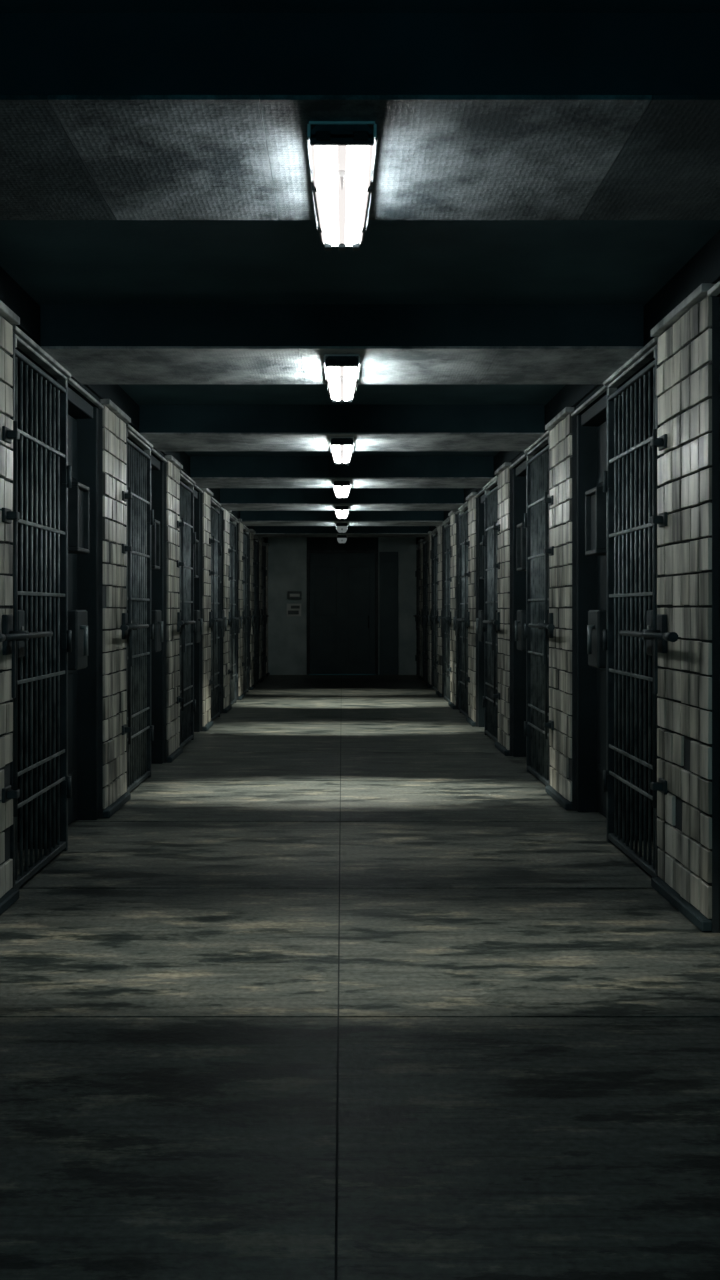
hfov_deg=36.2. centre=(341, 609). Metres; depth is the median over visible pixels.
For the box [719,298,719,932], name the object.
door
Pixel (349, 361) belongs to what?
socket
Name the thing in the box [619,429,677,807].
lever
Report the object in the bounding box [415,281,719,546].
trim
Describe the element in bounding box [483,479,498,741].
gate
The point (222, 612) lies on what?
door
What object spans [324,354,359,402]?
ceiling light
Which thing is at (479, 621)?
door
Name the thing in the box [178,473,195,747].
gate
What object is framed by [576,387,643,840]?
door
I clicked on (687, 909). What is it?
baseboard
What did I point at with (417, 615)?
lever
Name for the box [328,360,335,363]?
socket
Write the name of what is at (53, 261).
ceiling
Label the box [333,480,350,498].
ceiling light
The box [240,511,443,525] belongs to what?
beam
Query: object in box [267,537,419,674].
wall
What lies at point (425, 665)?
gate
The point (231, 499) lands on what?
beam
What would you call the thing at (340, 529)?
diffuser
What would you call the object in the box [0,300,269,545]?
trim
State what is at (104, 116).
beam
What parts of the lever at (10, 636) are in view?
mounting plate, rod, lever arm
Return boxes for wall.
[0,266,267,897]
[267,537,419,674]
[416,230,719,932]
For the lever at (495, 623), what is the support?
attached to the wall at (688, 351)
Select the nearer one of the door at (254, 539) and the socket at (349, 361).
the socket at (349, 361)
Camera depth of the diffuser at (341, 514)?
13.81 m
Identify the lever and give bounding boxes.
[0,421,52,816]
[120,487,148,743]
[177,518,194,710]
[209,536,222,690]
[228,546,238,679]
[242,554,251,670]
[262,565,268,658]
[413,566,419,657]
[430,556,438,668]
[441,549,451,676]
[457,539,469,687]
[483,522,499,706]
[528,492,554,738]
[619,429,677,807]
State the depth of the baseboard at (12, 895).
7.21 m
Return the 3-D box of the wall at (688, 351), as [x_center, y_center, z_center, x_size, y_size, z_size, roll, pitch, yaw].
[2.298,-0.100,10.950,1.605,2.840,23.900,0,0,0]
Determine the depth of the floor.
3.50 m
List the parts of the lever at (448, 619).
rod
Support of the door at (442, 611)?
in the wall at (688, 351)
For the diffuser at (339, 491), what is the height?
0.071 m
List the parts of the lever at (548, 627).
lever arm, rod, mounting plate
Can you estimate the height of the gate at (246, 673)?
2.595 m
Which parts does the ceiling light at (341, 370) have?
frame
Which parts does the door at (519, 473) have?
handle, hatch frame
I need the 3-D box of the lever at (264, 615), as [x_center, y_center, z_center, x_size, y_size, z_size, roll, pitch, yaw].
[-1.446,0.040,20.570,0.115,1.760,0.860,0,0,0]
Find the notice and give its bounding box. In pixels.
[286,604,300,615]
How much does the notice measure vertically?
0.260 m
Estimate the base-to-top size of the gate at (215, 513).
2.595 m
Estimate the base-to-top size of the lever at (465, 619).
1.760 m
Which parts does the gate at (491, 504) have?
head frame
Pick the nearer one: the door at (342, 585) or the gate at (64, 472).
the gate at (64, 472)
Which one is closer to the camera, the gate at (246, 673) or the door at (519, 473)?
the door at (519, 473)
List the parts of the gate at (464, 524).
head frame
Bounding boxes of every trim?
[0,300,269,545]
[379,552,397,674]
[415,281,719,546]
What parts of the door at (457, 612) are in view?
hatch frame, frame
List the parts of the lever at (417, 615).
rod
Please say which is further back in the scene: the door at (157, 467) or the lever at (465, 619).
the lever at (465, 619)
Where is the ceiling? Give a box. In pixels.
[0,0,719,455]
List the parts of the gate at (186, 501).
head frame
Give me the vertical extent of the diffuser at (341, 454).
0.071 m
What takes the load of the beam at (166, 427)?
attached to the ceiling
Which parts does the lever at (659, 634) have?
lever arm, rod, mounting plate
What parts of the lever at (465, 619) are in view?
rod, mounting plate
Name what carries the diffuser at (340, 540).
attached to the ceiling light at (341, 539)
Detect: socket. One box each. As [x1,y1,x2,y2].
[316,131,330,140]
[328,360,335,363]
[348,360,355,363]
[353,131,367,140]
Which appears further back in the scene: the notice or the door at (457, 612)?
the notice
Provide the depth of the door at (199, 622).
11.89 m
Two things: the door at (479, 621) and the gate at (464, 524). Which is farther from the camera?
the gate at (464, 524)
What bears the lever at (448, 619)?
attached to the wall at (688, 351)
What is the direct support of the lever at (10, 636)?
attached to the wall at (112, 510)
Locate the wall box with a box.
[288,591,301,598]
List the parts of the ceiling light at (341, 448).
frame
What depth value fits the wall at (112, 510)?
7.26 m
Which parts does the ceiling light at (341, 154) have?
frame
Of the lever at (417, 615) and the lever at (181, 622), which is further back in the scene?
the lever at (417, 615)
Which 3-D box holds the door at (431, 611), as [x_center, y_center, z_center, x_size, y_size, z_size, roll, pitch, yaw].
[1.594,0.022,18.474,0.293,2.595,0.344,0,0,0]
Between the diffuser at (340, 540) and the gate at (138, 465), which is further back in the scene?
the diffuser at (340, 540)
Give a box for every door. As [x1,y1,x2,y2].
[28,379,97,848]
[141,449,163,763]
[186,485,202,731]
[214,507,226,713]
[231,521,241,699]
[244,531,252,630]
[254,539,261,628]
[307,550,377,674]
[420,541,427,627]
[428,533,437,629]
[439,524,448,632]
[453,511,464,709]
[476,490,490,726]
[513,454,535,756]
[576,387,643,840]
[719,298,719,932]
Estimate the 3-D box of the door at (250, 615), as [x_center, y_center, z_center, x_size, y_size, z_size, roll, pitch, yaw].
[-1.594,0.022,17.924,0.293,2.595,0.344,0,0,0]
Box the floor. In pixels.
[0,674,719,1279]
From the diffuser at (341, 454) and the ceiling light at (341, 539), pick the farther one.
the ceiling light at (341, 539)
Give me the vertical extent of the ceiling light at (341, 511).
0.119 m
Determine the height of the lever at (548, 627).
1.760 m
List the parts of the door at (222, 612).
frame, hatch frame, handle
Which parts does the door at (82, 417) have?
hatch frame, handle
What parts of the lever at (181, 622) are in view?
mounting plate, rod, lever arm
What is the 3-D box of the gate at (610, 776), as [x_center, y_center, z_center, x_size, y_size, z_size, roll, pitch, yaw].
[1.522,0.022,5.770,0.077,2.595,1.020,0,0,0]
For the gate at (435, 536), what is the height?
2.595 m
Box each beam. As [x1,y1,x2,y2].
[0,13,719,219]
[40,304,643,383]
[139,405,544,450]
[190,456,493,487]
[220,488,463,510]
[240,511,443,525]
[254,526,429,536]
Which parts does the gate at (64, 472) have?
head frame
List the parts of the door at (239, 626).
frame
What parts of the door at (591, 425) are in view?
handle, hatch frame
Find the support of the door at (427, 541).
in the wall at (688, 351)
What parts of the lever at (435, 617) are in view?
rod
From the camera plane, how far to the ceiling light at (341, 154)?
3.07 m
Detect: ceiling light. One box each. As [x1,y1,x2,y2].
[307,121,376,250]
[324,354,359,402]
[329,437,354,464]
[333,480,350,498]
[334,505,349,518]
[336,522,347,533]
[337,535,346,543]
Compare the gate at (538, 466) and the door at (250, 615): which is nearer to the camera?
the gate at (538, 466)
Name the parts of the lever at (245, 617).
rod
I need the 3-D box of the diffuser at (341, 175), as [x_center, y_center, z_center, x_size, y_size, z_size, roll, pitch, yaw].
[0.000,-1.224,3.275,0.168,0.071,0.661,0,0,0]
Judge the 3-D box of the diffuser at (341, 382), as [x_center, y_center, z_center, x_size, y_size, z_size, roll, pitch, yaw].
[0.000,-1.224,5.944,0.168,0.071,0.661,0,0,0]
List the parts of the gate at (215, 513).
head frame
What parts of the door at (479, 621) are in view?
handle, hatch frame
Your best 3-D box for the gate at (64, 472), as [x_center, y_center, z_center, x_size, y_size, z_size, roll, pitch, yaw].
[-1.522,0.022,5.550,0.077,2.595,1.020,0,0,0]
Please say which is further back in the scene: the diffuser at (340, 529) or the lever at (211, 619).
the diffuser at (340, 529)
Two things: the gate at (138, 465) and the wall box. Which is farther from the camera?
the wall box
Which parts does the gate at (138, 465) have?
head frame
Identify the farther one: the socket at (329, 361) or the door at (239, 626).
the door at (239, 626)
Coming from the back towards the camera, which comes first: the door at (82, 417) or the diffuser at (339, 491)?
the diffuser at (339, 491)
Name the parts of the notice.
dark panel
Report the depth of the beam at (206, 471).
10.87 m
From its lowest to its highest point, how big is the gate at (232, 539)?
2.595 m
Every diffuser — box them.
[311,145,372,246]
[326,367,357,400]
[331,445,352,463]
[334,486,349,497]
[335,510,348,518]
[336,526,347,532]
[337,538,346,542]
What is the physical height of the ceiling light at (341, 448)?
0.119 m
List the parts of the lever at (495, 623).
lever arm, rod, mounting plate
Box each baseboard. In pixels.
[0,673,269,914]
[418,676,711,931]
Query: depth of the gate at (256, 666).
19.61 m
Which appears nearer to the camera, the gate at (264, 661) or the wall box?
the gate at (264, 661)
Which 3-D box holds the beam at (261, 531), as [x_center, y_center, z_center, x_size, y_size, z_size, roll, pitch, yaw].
[0.000,-1.415,19.255,3.000,0.230,0.870,0,0,0]
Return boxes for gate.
[10,333,71,888]
[124,428,153,792]
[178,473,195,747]
[209,500,221,720]
[228,516,237,704]
[242,527,249,693]
[253,536,258,684]
[261,543,266,677]
[423,538,428,682]
[431,529,438,690]
[443,519,450,701]
[458,504,469,716]
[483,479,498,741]
[524,435,550,785]
[603,344,659,876]
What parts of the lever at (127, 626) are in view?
mounting plate, rod, lever arm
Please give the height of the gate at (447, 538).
2.595 m
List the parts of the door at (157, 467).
hatch frame, handle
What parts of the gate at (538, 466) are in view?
head frame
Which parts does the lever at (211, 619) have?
mounting plate, rod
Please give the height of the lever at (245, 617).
1.760 m
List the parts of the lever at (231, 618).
mounting plate, rod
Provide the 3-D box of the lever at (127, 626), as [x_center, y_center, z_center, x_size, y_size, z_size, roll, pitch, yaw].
[-1.446,0.040,7.530,0.115,1.760,0.860,0,0,0]
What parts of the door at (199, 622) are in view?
hatch frame, handle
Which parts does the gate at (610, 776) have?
head frame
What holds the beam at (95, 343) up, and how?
attached to the ceiling
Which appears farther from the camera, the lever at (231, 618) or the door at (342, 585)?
the door at (342, 585)

